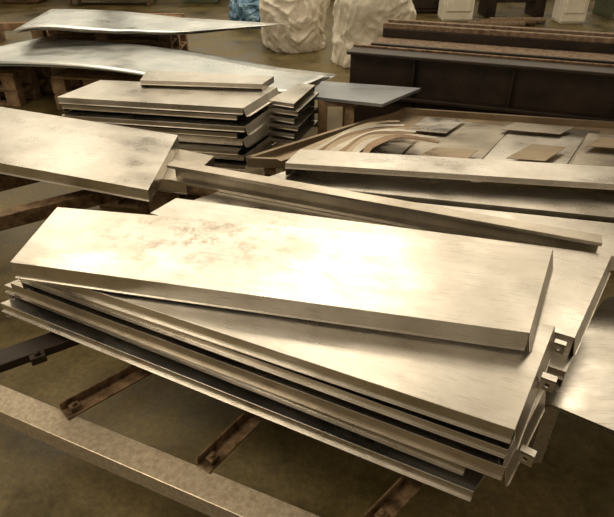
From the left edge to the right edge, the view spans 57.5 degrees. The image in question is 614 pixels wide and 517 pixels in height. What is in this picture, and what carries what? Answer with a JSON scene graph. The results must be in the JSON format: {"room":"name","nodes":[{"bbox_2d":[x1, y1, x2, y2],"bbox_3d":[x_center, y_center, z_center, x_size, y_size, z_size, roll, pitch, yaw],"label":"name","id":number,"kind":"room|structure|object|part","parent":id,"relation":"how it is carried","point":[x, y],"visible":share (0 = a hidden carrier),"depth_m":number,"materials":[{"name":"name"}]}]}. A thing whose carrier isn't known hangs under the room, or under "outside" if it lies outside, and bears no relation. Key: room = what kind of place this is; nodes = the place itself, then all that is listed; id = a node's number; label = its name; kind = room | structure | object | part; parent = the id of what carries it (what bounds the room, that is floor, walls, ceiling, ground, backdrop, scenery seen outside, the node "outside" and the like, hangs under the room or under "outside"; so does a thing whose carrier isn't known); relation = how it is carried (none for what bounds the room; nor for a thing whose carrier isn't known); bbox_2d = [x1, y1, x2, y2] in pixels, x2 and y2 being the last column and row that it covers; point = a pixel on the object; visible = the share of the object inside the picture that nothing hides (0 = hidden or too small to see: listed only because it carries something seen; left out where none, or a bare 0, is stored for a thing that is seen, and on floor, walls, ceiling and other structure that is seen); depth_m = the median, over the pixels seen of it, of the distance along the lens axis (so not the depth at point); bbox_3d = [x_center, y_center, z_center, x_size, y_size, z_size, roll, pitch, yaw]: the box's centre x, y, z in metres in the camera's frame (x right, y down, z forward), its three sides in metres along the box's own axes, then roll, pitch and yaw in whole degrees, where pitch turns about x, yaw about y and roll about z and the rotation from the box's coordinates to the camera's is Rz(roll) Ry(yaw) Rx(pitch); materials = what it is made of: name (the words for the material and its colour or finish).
{"room":"metal workshop","nodes":[
{"label":"metal workshop","id":0,"kind":"room"},
{"bbox_2d":[0,37,329,91],"bbox_3d":[-1.677,-1.725,4.981,3.535,0.080,1.335,16,36,23],"label":"metal sheet","id":1,"kind":"object","parent":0,"point":[122,57],"visible":0.84,"depth_m":5.08,"materials":[{"name":"silver metal"}]},
{"bbox_2d":[0,64,332,92],"bbox_3d":[-1.636,-1.726,5.024,3.496,0.080,1.323,15,36,22],"label":"metal sheet","id":2,"kind":"object","parent":1,"relation":"on","point":[0,64],"visible":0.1,"depth_m":4.87,"materials":[{"name":"silver metal"}]},
{"bbox_2d":[53,37,333,92],"bbox_3d":[-1.668,-1.778,5.146,3.583,0.080,1.383,16,36,23],"label":"metal sheet","id":3,"kind":"object","parent":2,"relation":"on","point":[53,37],"visible":0.02,"depth_m":5.42,"materials":[{"name":"silver metal"}]},
{"bbox_3d":[-1.682,-1.959,5.470,3.845,0.080,2.167,0,33,0],"label":"metal sheet","id":4,"kind":"object","parent":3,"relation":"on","visible":0},
{"bbox_2d":[164,47,337,85],"bbox_3d":[-1.643,-1.822,5.297,3.605,0.080,1.419,16,36,23],"label":"metal sheet","id":5,"kind":"object","parent":4,"relation":"on","point":[326,79],"visible":0.05,"depth_m":5.30,"materials":[{"name":"silver metal"}]},
{"bbox_2d":[0,0,613,516],"bbox_3d":[0.000,-1.800,5.971,18.000,0.001,16.000,0,33,0],"label":"floor","id":6,"kind":"structure","parent":0,"point":[574,477],"depth_m":2.08,"materials":[{"name":"concrete"}]},
{"bbox_2d":[0,0,45,3],"bbox_3d":[-5.822,-5.421,10.954,1.200,0.730,0.615,0,33,0],"label":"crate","id":7,"kind":"object","parent":6,"relation":"on","point":[1,1],"visible":1,"depth_m":10.92,"materials":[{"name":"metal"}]},
{"bbox_2d":[0,22,47,41],"bbox_3d":[-4.034,-3.240,7.989,1.203,0.250,0.304,-2,33,-3],"label":"timber beam","id":8,"kind":"structure","parent":6,"relation":"on","point":[4,26],"depth_m":7.87,"materials":[{"name":"brown wood"}]},
{"bbox_2d":[0,75,52,106],"bbox_3d":[-3.080,-1.744,5.738,0.700,0.156,0.600,6,33,10],"label":"wooden pallet","id":9,"kind":"object","parent":6,"relation":"on","point":[18,98],"visible":0.73,"depth_m":5.61,"materials":[{"name":"brown wood"}]},
{"bbox_2d":[0,66,51,90],"bbox_3d":[-3.080,-1.876,5.654,0.700,0.156,0.600,6,33,10],"label":"wooden pallet","id":10,"kind":"object","parent":9,"relation":"on","point":[11,77],"visible":0.71,"depth_m":5.49,"materials":[{"name":"brown wood"}]},
{"bbox_2d":[54,86,80,109],"bbox_3d":[-1.956,-1.619,5.542,0.800,0.156,0.600,6,33,10],"label":"wooden pallet","id":11,"kind":"object","parent":6,"relation":"on","point":[59,107],"visible":0.09,"depth_m":5.37,"materials":[{"name":"brown wood"}]},
{"bbox_2d":[50,68,142,93],"bbox_3d":[-1.956,-1.750,5.458,0.800,0.156,0.600,6,33,10],"label":"wooden pallet","id":12,"kind":"object","parent":11,"relation":"on","point":[61,82],"visible":0.45,"depth_m":5.27,"materials":[{"name":"brown wood"}]},
{"bbox_2d":[0,174,178,230],"bbox_3d":[-1.222,-0.184,2.948,1.158,0.534,0.548,-21,38,-29],"label":"trestle","id":13,"kind":"object","parent":6,"relation":"on","point":[36,211],"visible":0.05,"depth_m":2.61,"materials":[{"name":"brown metal"}]},
{"bbox_3d":[-0.992,-0.394,3.341,0.050,0.464,0.050,0,33,0],"label":"leg","id":14,"kind":"part","parent":13,"relation":"part of","materials":[{"name":"wood"}]},
{"bbox_3d":[-0.704,-0.192,3.025,0.050,0.464,0.050,0,33,0],"label":"leg","id":15,"kind":"part","parent":13,"relation":"part of","materials":[{"name":"wood"}]},
{"bbox_2d":[157,149,214,194],"bbox_3d":[-1.001,-0.538,2.945,1.062,0.063,0.509,9,34,14],"label":"metal sheet","id":16,"kind":"object","parent":13,"relation":"on","point":[165,185],"visible":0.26,"depth_m":2.78,"materials":[{"name":"silver metal"}]},
{"bbox_2d":[0,107,178,202],"bbox_3d":[-1.486,-0.622,2.955,1.988,0.064,0.680,12,34,17],"label":"metal sheet","id":17,"kind":"object","parent":16,"relation":"on","point":[127,162],"visible":1,"depth_m":2.72,"materials":[{"name":"silver metal"}]},
{"bbox_2d":[67,0,156,5],"bbox_3d":[-3.763,-5.337,10.666,1.560,0.900,0.560,0,33,0],"label":"storage rack","id":18,"kind":"object","parent":6,"relation":"on","point":[69,1],"visible":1,"depth_m":10.66,"materials":[{"name":"metal"}]},
{"bbox_2d":[50,39,188,68],"bbox_3d":[-2.388,-2.595,7.069,1.600,0.156,1.000,0,33,0],"label":"wooden pallet","id":19,"kind":"object","parent":6,"relation":"on","point":[184,43],"visible":0.12,"depth_m":7.22,"materials":[{"name":"brown wood"}]},
{"bbox_2d":[47,34,186,48],"bbox_3d":[-2.388,-2.727,6.985,1.600,0.156,1.000,0,33,0],"label":"wooden pallet","id":20,"kind":"object","parent":19,"relation":"on","point":[176,39],"visible":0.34,"depth_m":6.83,"materials":[{"name":"brown wood"}]},
{"bbox_2d":[31,13,184,41],"bbox_3d":[-2.388,-2.858,6.901,1.600,0.156,1.000,0,33,0],"label":"wooden pallet","id":21,"kind":"object","parent":20,"relation":"on","point":[105,37],"visible":0.22,"depth_m":6.53,"materials":[{"name":"brown wood"}]},
{"bbox_2d":[13,9,278,33],"bbox_3d":[-1.702,-2.654,6.203,2.813,0.060,1.409,0,33,0],"label":"metal sheet","id":22,"kind":"object","parent":21,"relation":"on","point":[50,9],"visible":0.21,"depth_m":5.66,"materials":[{"name":"silver metal"}]},
{"bbox_3d":[-1.734,-2.712,6.331,2.862,0.060,1.389,0,33,0],"label":"metal sheet","id":23,"kind":"object","parent":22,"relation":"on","visible":0},
{"bbox_2d":[18,14,281,34],"bbox_3d":[-1.715,-2.726,6.390,2.906,0.060,1.532,0,33,0],"label":"metal sheet","id":24,"kind":"object","parent":23,"relation":"on","point":[27,30],"visible":0.19,"depth_m":5.81,"materials":[{"name":"silver metal"}]},
{"bbox_2d":[106,10,290,25],"bbox_3d":[-1.679,-2.801,6.544,2.947,0.060,1.449,0,33,0],"label":"metal sheet","id":25,"kind":"object","parent":24,"relation":"on","point":[106,10],"visible":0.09,"depth_m":6.67,"materials":[{"name":"silver metal"}]},
{"bbox_2d":[99,170,242,210],"bbox_3d":[-0.908,-0.502,3.796,0.850,0.156,0.500,6,33,9],"label":"wooden pallet","id":26,"kind":"object","parent":6,"relation":"on","point":[159,199],"visible":0.03,"depth_m":3.66,"materials":[{"name":"brown wood"}]},
{"bbox_2d":[190,170,233,193],"bbox_3d":[-0.908,-0.634,3.712,0.850,0.156,0.500,6,33,9],"label":"wooden pallet","id":27,"kind":"object","parent":26,"relation":"on","point":[195,189],"visible":0.02,"depth_m":3.49,"materials":[{"name":"brown wood"}]},
{"bbox_2d":[214,143,277,170],"bbox_3d":[-0.833,-0.712,3.643,1.200,0.047,0.502,6,33,9],"label":"metal sheet","id":28,"kind":"object","parent":27,"relation":"on","point":[228,164],"visible":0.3,"depth_m":3.38,"materials":[{"name":"silver metal"}]},
{"bbox_2d":[196,134,275,161],"bbox_3d":[-0.831,-0.766,3.640,1.263,0.050,0.452,6,33,9],"label":"metal sheet","id":29,"kind":"object","parent":28,"relation":"on","point":[263,144],"visible":0.19,"depth_m":3.44,"materials":[{"name":"silver metal"}]},
{"bbox_2d":[178,141,244,154],"bbox_3d":[-0.859,-0.792,3.589,1.204,0.047,0.509,6,33,9],"label":"metal sheet","id":30,"kind":"object","parent":29,"relation":"on","point":[197,147],"visible":0.09,"depth_m":3.34,"materials":[{"name":"silver metal"}]},
{"bbox_2d":[168,122,270,146],"bbox_3d":[-0.842,-0.851,3.593,1.282,0.050,0.441,6,33,9],"label":"metal sheet","id":31,"kind":"object","parent":30,"relation":"on","point":[249,140],"visible":0.2,"depth_m":3.38,"materials":[{"name":"silver metal"}]},
{"bbox_2d":[105,123,238,137],"bbox_3d":[-0.851,-0.883,3.550,1.190,0.047,0.481,6,33,9],"label":"metal sheet","id":32,"kind":"object","parent":31,"relation":"on","point":[227,134],"visible":0.14,"depth_m":3.32,"materials":[{"name":"silver metal"}]},
{"bbox_2d":[62,105,273,134],"bbox_3d":[-0.824,-0.914,3.512,1.262,0.050,0.499,6,33,9],"label":"metal sheet","id":33,"kind":"object","parent":32,"relation":"on","point":[251,124],"visible":0.32,"depth_m":3.33,"materials":[{"name":"silver metal"}]},
{"bbox_2d":[62,104,243,119],"bbox_3d":[-0.857,-0.973,3.511,1.218,0.047,0.455,6,33,9],"label":"metal sheet","id":34,"kind":"object","parent":33,"relation":"on","point":[66,107],"visible":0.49,"depth_m":3.33,"materials":[{"name":"silver metal"}]},
{"bbox_2d":[57,80,278,116],"bbox_3d":[-0.836,-1.008,3.479,1.287,0.050,0.459,6,33,9],"label":"metal sheet","id":35,"kind":"object","parent":34,"relation":"on","point":[108,93],"visible":0.98,"depth_m":3.39,"materials":[{"name":"silver metal"}]},
{"bbox_2d":[140,70,273,89],"bbox_3d":[-0.655,-1.152,3.617,0.870,0.041,0.252,4,33,6],"label":"metal sheet","id":36,"kind":"object","parent":35,"relation":"on","point":[151,77],"visible":1,"depth_m":3.56,"materials":[{"name":"metal"}]},
{"bbox_2d":[182,0,219,3],"bbox_3d":[-2.083,-5.351,10.939,0.700,0.630,0.515,0,33,0],"label":"base cabinet","id":37,"kind":"object","parent":6,"relation":"on","point":[183,1],"visible":1,"depth_m":10.88,"materials":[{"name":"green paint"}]},
{"bbox_2d":[228,0,260,28],"bbox_3d":[-0.839,-4.018,8.924,0.850,0.554,0.754,0,33,0],"label":"plastic bundle","id":38,"kind":"object","parent":6,"relation":"on","point":[240,10],"visible":0.39,"depth_m":8.69,"materials":[{"name":"blue plastic"}]},
{"bbox_2d":[0,383,558,516],"bbox_3d":[-0.216,0.555,1.959,2.105,0.355,0.856,14,35,20],"label":"support beam","id":39,"kind":"structure","parent":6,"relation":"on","point":[212,494],"depth_m":1.61,"materials":[{"name":"metal"}]},
{"bbox_2d":[0,332,79,372],"bbox_3d":[-0.705,0.231,2.080,1.150,0.059,0.129,-20,38,-28],"label":"bar","id":40,"kind":"object","parent":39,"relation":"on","point":[35,350],"visible":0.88,"depth_m":1.94,"materials":[{"name":"paint"}]},
{"bbox_2d":[59,364,152,419],"bbox_3d":[-0.407,0.296,2.002,0.950,0.034,0.055,-27,41,-36],"label":"bar","id":41,"kind":"object","parent":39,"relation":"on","point":[106,388],"visible":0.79,"depth_m":1.80,"materials":[{"name":"brown metal"}]},
{"bbox_3d":[-0.374,0.622,1.584,2.105,0.065,0.085,14,35,20],"label":"rail","id":42,"kind":"part","parent":39,"relation":"part of","materials":[{"name":"metal"}]},
{"bbox_2d":[196,411,263,473],"bbox_3d":[-0.014,0.370,1.886,0.050,0.034,0.950,21,38,29],"label":"bar","id":43,"kind":"object","parent":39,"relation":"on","point":[231,437],"visible":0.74,"depth_m":1.64,"materials":[{"name":"brown metal"}]},
{"bbox_2d":[0,298,484,501],"bbox_3d":[-0.262,0.340,1.839,1.794,0.064,0.297,15,36,22],"label":"metal sheet","id":44,"kind":"object","parent":43,"relation":"on","point":[463,487],"visible":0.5,"depth_m":1.66,"materials":[{"name":"silver metal"}]},
{"bbox_2d":[4,279,465,475],"bbox_3d":[-0.276,0.275,1.819,1.728,0.064,0.277,16,36,23],"label":"metal sheet","id":45,"kind":"object","parent":44,"relation":"on","point":[420,454],"visible":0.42,"depth_m":1.57,"materials":[{"name":"silver metal"}]},
{"bbox_2d":[10,280,545,486],"bbox_3d":[-0.185,0.250,1.741,1.733,0.067,0.317,15,36,22],"label":"metal sheet","id":46,"kind":"object","parent":45,"relation":"on","point":[485,463],"visible":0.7,"depth_m":1.51,"materials":[{"name":"silver metal"}]},
{"bbox_2d":[19,279,513,466],"bbox_3d":[-0.164,0.197,1.700,1.627,0.064,0.335,15,36,22],"label":"metal sheet","id":47,"kind":"object","parent":46,"relation":"on","point":[500,449],"visible":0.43,"depth_m":1.44,"materials":[{"name":"silver metal"}]},
{"bbox_2d":[19,279,566,450],"bbox_3d":[-0.134,0.131,1.685,1.683,0.067,0.426,14,35,21],"label":"metal sheet","id":48,"kind":"object","parent":47,"relation":"on","point":[489,391],"visible":0.59,"depth_m":1.43,"materials":[{"name":"silver metal"}]},
{"bbox_2d":[10,207,552,351],"bbox_3d":[-0.093,0.015,1.743,1.696,0.064,0.445,7,33,11],"label":"metal sheet","id":49,"kind":"object","parent":48,"relation":"on","point":[494,295],"visible":1,"depth_m":1.66,"materials":[{"name":"silver metal"}]},
{"bbox_2d":[364,475,424,516],"bbox_3d":[0.480,0.499,1.685,0.050,0.034,0.900,28,42,36],"label":"bar","id":50,"kind":"object","parent":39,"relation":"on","point":[405,488],"visible":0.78,"depth_m":1.48,"materials":[{"name":"brown metal"}]},
{"bbox_3d":[0.815,0.598,1.951,0.050,0.290,0.050,0,33,0],"label":"leg","id":51,"kind":"part","parent":39,"relation":"part of","materials":[{"name":"metal"}]},
{"bbox_2d":[259,0,329,53],"bbox_3d":[-0.164,-3.407,7.413,0.988,1.152,1.015,0,33,0],"label":"bag","id":52,"kind":"object","parent":6,"relation":"on","point":[306,18],"visible":0.99,"depth_m":7.20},
{"bbox_2d":[317,100,357,133],"bbox_3d":[0.207,-0.880,3.994,0.260,0.580,0.280,0,33,0],"label":"wooden stand","id":53,"kind":"object","parent":6,"relation":"on","point":[348,109],"visible":0.21,"depth_m":3.77,"materials":[{"name":"brown wood"}]},
{"bbox_2d":[312,81,420,106],"bbox_3d":[0.394,-1.116,3.806,0.708,0.020,0.434,8,34,13],"label":"metal sheet","id":54,"kind":"object","parent":53,"relation":"on","point":[351,93],"visible":0.86,"depth_m":3.79,"materials":[{"name":"metal"}]},
{"bbox_2d":[331,0,415,68],"bbox_3d":[0.807,-3.050,6.611,1.010,1.416,1.031,-2,33,-3],"label":"bag","id":55,"kind":"object","parent":6,"relation":"on","point":[361,22],"visible":0.48,"depth_m":6.39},
{"bbox_2d":[412,0,438,13],"bbox_3d":[2.042,-4.891,9.940,0.600,0.930,0.615,0,33,0],"label":"base cabinet","id":56,"kind":"object","parent":6,"relation":"on","point":[421,6],"visible":0.59,"depth_m":9.87,"materials":[{"name":"paint"}]},
{"bbox_2d":[246,108,613,176],"bbox_3d":[1.030,-0.557,3.517,2.671,0.548,1.104,3,33,5],"label":"table","id":57,"kind":"object","parent":6,"relation":"on","point":[268,159],"depth_m":3.46,"materials":[{"name":"brown metal"}]},
{"bbox_3d":[-0.212,-0.354,3.310,0.060,0.430,0.060,0,33,0],"label":"leg","id":58,"kind":"part","parent":57,"relation":"part of","materials":[{"name":"wood"}]},
{"bbox_3d":[0.191,-0.728,3.353,0.996,0.003,0.129,-25,40,-34],"label":"offcut strip","id":59,"kind":"part","parent":57,"relation":"part of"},
{"bbox_3d":[0.223,-0.721,3.333,0.894,0.003,0.166,-23,39,-31],"label":"offcut strip","id":60,"kind":"part","parent":57,"relation":"part of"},
{"bbox_3d":[0.260,-0.705,3.298,0.882,0.003,0.170,-22,39,-31],"label":"offcut strip","id":61,"kind":"part","parent":57,"relation":"part of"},
{"bbox_3d":[0.371,-0.663,3.196,0.614,0.003,0.196,-20,38,-29],"label":"offcut strip","id":62,"kind":"part","parent":57,"relation":"part of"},
{"bbox_3d":[0.332,-0.686,3.251,0.711,0.003,0.174,-22,38,-30],"label":"offcut strip","id":63,"kind":"part","parent":57,"relation":"part of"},
{"bbox_3d":[0.327,-0.697,3.277,0.841,0.003,0.182,-23,39,-31],"label":"offcut strip","id":64,"kind":"part","parent":57,"relation":"part of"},
{"bbox_3d":[0.357,-0.679,3.231,0.645,0.003,0.206,-19,37,-27],"label":"offcut strip","id":65,"kind":"part","parent":57,"relation":"part of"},
{"bbox_2d":[360,140,414,154],"bbox_3d":[0.241,-0.615,3.238,0.829,0.003,0.381,0,33,0],"label":"metal sheet","id":66,"kind":"object","parent":57,"relation":"on","point":[389,147],"visible":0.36,"depth_m":3.29,"materials":[{"name":"silver metal"}]},
{"bbox_3d":[0.447,-0.656,3.176,0.625,0.003,0.193,-17,36,-25],"label":"offcut strip","id":67,"kind":"part","parent":57,"relation":"part of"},
{"bbox_3d":[0.489,-0.655,3.165,0.503,0.003,0.222,-13,35,-20],"label":"offcut strip","id":68,"kind":"part","parent":57,"relation":"part of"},
{"bbox_2d":[401,122,508,158],"bbox_3d":[0.914,-0.704,3.406,0.415,0.003,0.914,19,37,27],"label":"metal sheet","id":69,"kind":"object","parent":57,"relation":"on","point":[482,138],"visible":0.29,"depth_m":3.45,"materials":[{"name":"silver metal"}]},
{"bbox_2d":[408,117,465,132],"bbox_3d":[0.840,-0.861,3.613,0.245,0.003,0.389,19,37,28],"label":"metal sheet","id":70,"kind":"object","parent":69,"relation":"on","point":[428,124],"visible":0.86,"depth_m":3.62,"materials":[{"name":"metal"}]},
{"bbox_2d":[419,147,477,157],"bbox_3d":[0.778,-0.586,3.165,0.387,0.003,0.219,5,33,7],"label":"metal sheet","id":71,"kind":"object","parent":69,"relation":"on","point":[437,151],"visible":0.64,"depth_m":3.19,"materials":[{"name":"brown metal"}]},
{"bbox_2d":[483,123,599,163],"bbox_3d":[1.406,-0.696,3.401,0.558,0.003,0.881,19,37,27],"label":"metal sheet","id":72,"kind":"object","parent":57,"relation":"on","point":[580,133],"visible":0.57,"depth_m":3.54,"materials":[{"name":"silver metal"}]},
{"bbox_2d":[484,131,583,163],"bbox_3d":[1.347,-0.645,3.303,0.420,0.003,0.692,19,37,27],"label":"metal sheet","id":73,"kind":"object","parent":72,"relation":"on","point":[513,142],"visible":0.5,"depth_m":3.36,"materials":[{"name":"silver metal"}]},
{"bbox_2d":[506,144,565,160],"bbox_3d":[1.307,-0.599,3.176,0.399,0.003,0.171,-28,42,-36],"label":"metal sheet","id":74,"kind":"object","parent":73,"relation":"on","point":[534,152],"visible":1,"depth_m":3.18,"materials":[{"name":"brown metal"}]},
{"bbox_2d":[500,122,574,133],"bbox_3d":[1.462,-0.827,3.550,0.463,0.003,0.162,8,33,12],"label":"metal sheet","id":75,"kind":"object","parent":72,"relation":"on","point":[516,126],"visible":1,"depth_m":3.54,"materials":[{"name":"silver metal"}]},
{"bbox_2d":[572,133,613,166],"bbox_3d":[1.788,-0.631,3.272,0.384,0.003,0.651,16,36,23],"label":"metal sheet","id":76,"kind":"object","parent":57,"relation":"on","point":[597,156],"visible":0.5,"depth_m":3.22,"materials":[{"name":"silver metal"}]},
{"bbox_2d":[586,137,613,147],"bbox_3d":[1.799,-0.679,3.292,0.336,0.003,0.172,6,33,10],"label":"metal sheet","id":77,"kind":"object","parent":76,"relation":"on","point":[603,142],"visible":1,"depth_m":3.28,"materials":[{"name":"brown metal"}]},
{"bbox_2d":[438,0,474,21],"bbox_3d":[2.489,-4.714,9.013,0.500,1.630,0.415,0,33,0],"label":"steel column","id":78,"kind":"structure","parent":6,"relation":"on","point":[448,10],"depth_m":9.21,"materials":[{"name":"white paint"}]},
{"bbox_2d":[347,19,613,122],"bbox_3d":[2.039,-1.170,4.205,3.400,0.840,0.990,11,34,17],"label":"machine","id":79,"kind":"object","parent":6,"relation":"on","point":[512,70],"visible":0.62,"depth_m":4.15,"materials":[{"name":"paint"}]},
{"bbox_3d":[1.951,-1.326,3.828,3.400,0.020,0.020,11,34,17],"label":"rail","id":80,"kind":"part","parent":79,"relation":"part of","materials":[{"name":"metal"}]},
{"bbox_3d":[2.006,-1.396,3.955,3.200,0.020,0.030,11,34,17],"label":"rail","id":81,"kind":"part","parent":79,"relation":"part of","materials":[{"name":"paint"}]},
{"bbox_3d":[2.139,-1.651,4.215,3.200,0.040,0.050,11,34,17],"label":"rail","id":82,"kind":"part","parent":79,"relation":"part of","materials":[{"name":"brown metal"}]},
{"bbox_3d":[2.203,-1.737,4.359,3.200,0.050,0.060,11,34,17],"label":"rail","id":83,"kind":"part","parent":79,"relation":"part of","materials":[{"name":"brown metal"}]},
{"bbox_2d":[467,20,524,26],"bbox_3d":[2.972,-3.691,8.823,0.900,0.112,0.112,0,33,0],"label":"roller","id":84,"kind":"object","parent":6,"relation":"on","point":[495,22],"visible":0.57,"depth_m":8.78,"materials":[{"name":"brown metal"}]},
{"bbox_2d":[478,19,535,25],"bbox_3d":[3.194,-3.778,8.958,0.900,0.112,0.112,0,33,0],"label":"roller","id":85,"kind":"object","parent":6,"relation":"on","point":[528,22],"visible":0.47,"depth_m":8.92,"materials":[{"name":"brown metal"}]},
{"bbox_2d":[478,0,546,16],"bbox_3d":[3.568,-4.745,9.507,1.100,1.150,0.600,0,33,0],"label":"lathe","id":86,"kind":"object","parent":6,"relation":"on","point":[486,8],"visible":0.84,"depth_m":9.61,"materials":[{"name":"paint"}]},
{"bbox_2d":[489,17,545,23],"bbox_3d":[3.415,-3.864,9.093,0.900,0.112,0.112,0,33,0],"label":"roller","id":87,"kind":"object","parent":6,"relation":"on","point":[539,20],"visible":0.45,"depth_m":9.05,"materials":[{"name":"brown metal"}]},
{"bbox_2d":[552,0,589,23],"bbox_3d":[4.325,-4.618,8.863,0.400,1.630,0.415,0,33,0],"label":"steel column","id":88,"kind":"structure","parent":6,"relation":"on","point":[564,11],"depth_m":9.07,"materials":[{"name":"white paint"}]},
{"bbox_2d":[593,0,613,16],"bbox_3d":[5.541,-4.745,9.507,0.900,1.150,0.600,0,33,0],"label":"lathe","id":89,"kind":"object","parent":6,"relation":"on","point":[605,8],"visible":1,"depth_m":9.65,"materials":[{"name":"green paint"}]},
{"bbox_3d":[0.265,0.077,2.544,1.218,0.529,1.013,0,33,0],"label":"trestle","id":90,"kind":"object","parent":6,"relation":"on","visible":0},
{"bbox_2d":[194,192,613,270],"bbox_3d":[0.438,-0.154,2.330,1.920,0.057,0.280,8,33,12],"label":"metal sheet","id":91,"kind":"object","parent":90,"relation":"on","point":[605,229],"visible":0.11,"depth_m":2.31,"materials":[{"name":"silver metal"}]},
{"bbox_2d":[166,160,601,252],"bbox_3d":[0.210,-0.218,2.295,1.807,0.085,0.062,13,35,19],"label":"channel","id":92,"kind":"object","parent":91,"relation":"on","point":[403,213],"visible":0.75,"depth_m":2.27,"materials":[{"name":"silver metal"}]},
{"bbox_2d":[269,169,613,222],"bbox_3d":[0.645,-0.278,2.511,1.754,0.064,0.232,7,33,11],"label":"metal sheet","id":93,"kind":"object","parent":90,"relation":"on","point":[587,206],"visible":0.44,"depth_m":2.46,"materials":[{"name":"silver metal"}]},
{"bbox_2d":[285,149,613,189],"bbox_3d":[0.744,-0.393,2.567,1.681,0.064,0.209,5,33,8],"label":"metal sheet","id":94,"kind":"object","parent":93,"relation":"on","point":[484,170],"visible":1,"depth_m":2.54,"materials":[{"name":"silver metal"}]},
{"bbox_2d":[546,342,573,387],"bbox_3d":[0.164,0.040,2.050,1.597,0.064,0.413,18,37,25],"label":"metal sheet","id":95,"kind":"object","parent":90,"relation":"on","point":[559,365],"visible":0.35,"depth_m":1.59,"materials":[{"name":"silver metal"}]},
{"bbox_2d":[150,198,611,356],"bbox_3d":[0.226,-0.064,2.093,1.640,0.067,0.538,16,36,24],"label":"metal sheet","id":96,"kind":"object","parent":95,"relation":"on","point":[579,279],"visible":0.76,"depth_m":1.95,"materials":[{"name":"silver metal"}]},
{"bbox_3d":[1.309,0.433,2.115,0.719,0.390,0.783,0,33,0],"label":"stand","id":97,"kind":"object","parent":6,"relation":"on","visible":0},
{"bbox_2d":[551,406,613,435],"bbox_3d":[1.307,0.211,2.094,0.372,0.004,1.408,22,38,30],"label":"metal sheet","id":98,"kind":"object","parent":97,"relation":"on","point":[608,432],"visible":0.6,"depth_m":1.66,"materials":[{"name":"silver metal"}]},
{"bbox_2d":[546,403,613,433],"bbox_3d":[1.292,0.203,2.084,0.383,0.004,1.382,22,38,30],"label":"metal sheet","id":99,"kind":"object","parent":98,"relation":"on","point":[599,426],"visible":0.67,"depth_m":1.65,"materials":[{"name":"silver metal"}]},
{"bbox_2d":[545,296,613,430],"bbox_3d":[1.275,0.198,2.069,0.394,0.004,1.366,22,38,30],"label":"metal sheet","id":100,"kind":"object","parent":99,"relation":"on","point":[586,392],"visible":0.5,"depth_m":1.78,"materials":[{"name":"silver metal"}]},
{"bbox_3d":[-0.096,-0.662,3.847,0.120,0.370,0.380,0,33,0],"label":"wooden stand","id":101,"kind":"object","parent":6,"relation":"on","visible":0},
{"bbox_2d":[269,120,317,143],"bbox_3d":[-0.066,-0.842,3.740,0.204,0.047,0.437,13,35,19],"label":"metal sheet","id":102,"kind":"object","parent":101,"relation":"on","point":[309,124],"visible":0.46,"depth_m":3.63,"materials":[{"name":"silver metal"}]},
{"bbox_2d":[269,113,314,138],"bbox_3d":[-0.068,-0.879,3.709,0.182,0.047,0.434,15,35,22],"label":"metal sheet","id":103,"kind":"object","parent":102,"relation":"on","point":[274,132],"visible":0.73,"depth_m":3.56,"materials":[{"name":"silver metal"}]},
{"bbox_2d":[269,106,317,130],"bbox_3d":[-0.066,-0.923,3.688,0.204,0.047,0.437,13,35,19],"label":"metal sheet","id":104,"kind":"object","parent":103,"relation":"on","point":[309,110],"visible":0.62,"depth_m":3.55,"materials":[{"name":"silver metal"}]},
{"bbox_2d":[269,99,314,123],"bbox_3d":[-0.068,-0.961,3.656,0.182,0.047,0.434,15,35,22],"label":"metal sheet","id":105,"kind":"object","parent":104,"relation":"on","point":[277,117],"visible":0.48,"depth_m":3.51,"materials":[{"name":"silver metal"}]},
{"bbox_2d":[268,92,318,115],"bbox_3d":[-0.066,-1.005,3.635,0.204,0.047,0.437,13,35,19],"label":"metal sheet","id":106,"kind":"object","parent":105,"relation":"on","point":[308,96],"visible":0.69,"depth_m":3.49,"materials":[{"name":"silver metal"}]},
{"bbox_2d":[268,83,314,107],"bbox_3d":[-0.068,-1.042,3.604,0.182,0.047,0.434,15,35,22],"label":"metal sheet","id":107,"kind":"object","parent":106,"relation":"on","point":[288,98],"visible":0.85,"depth_m":3.54,"materials":[{"name":"silver metal"}]}
]}

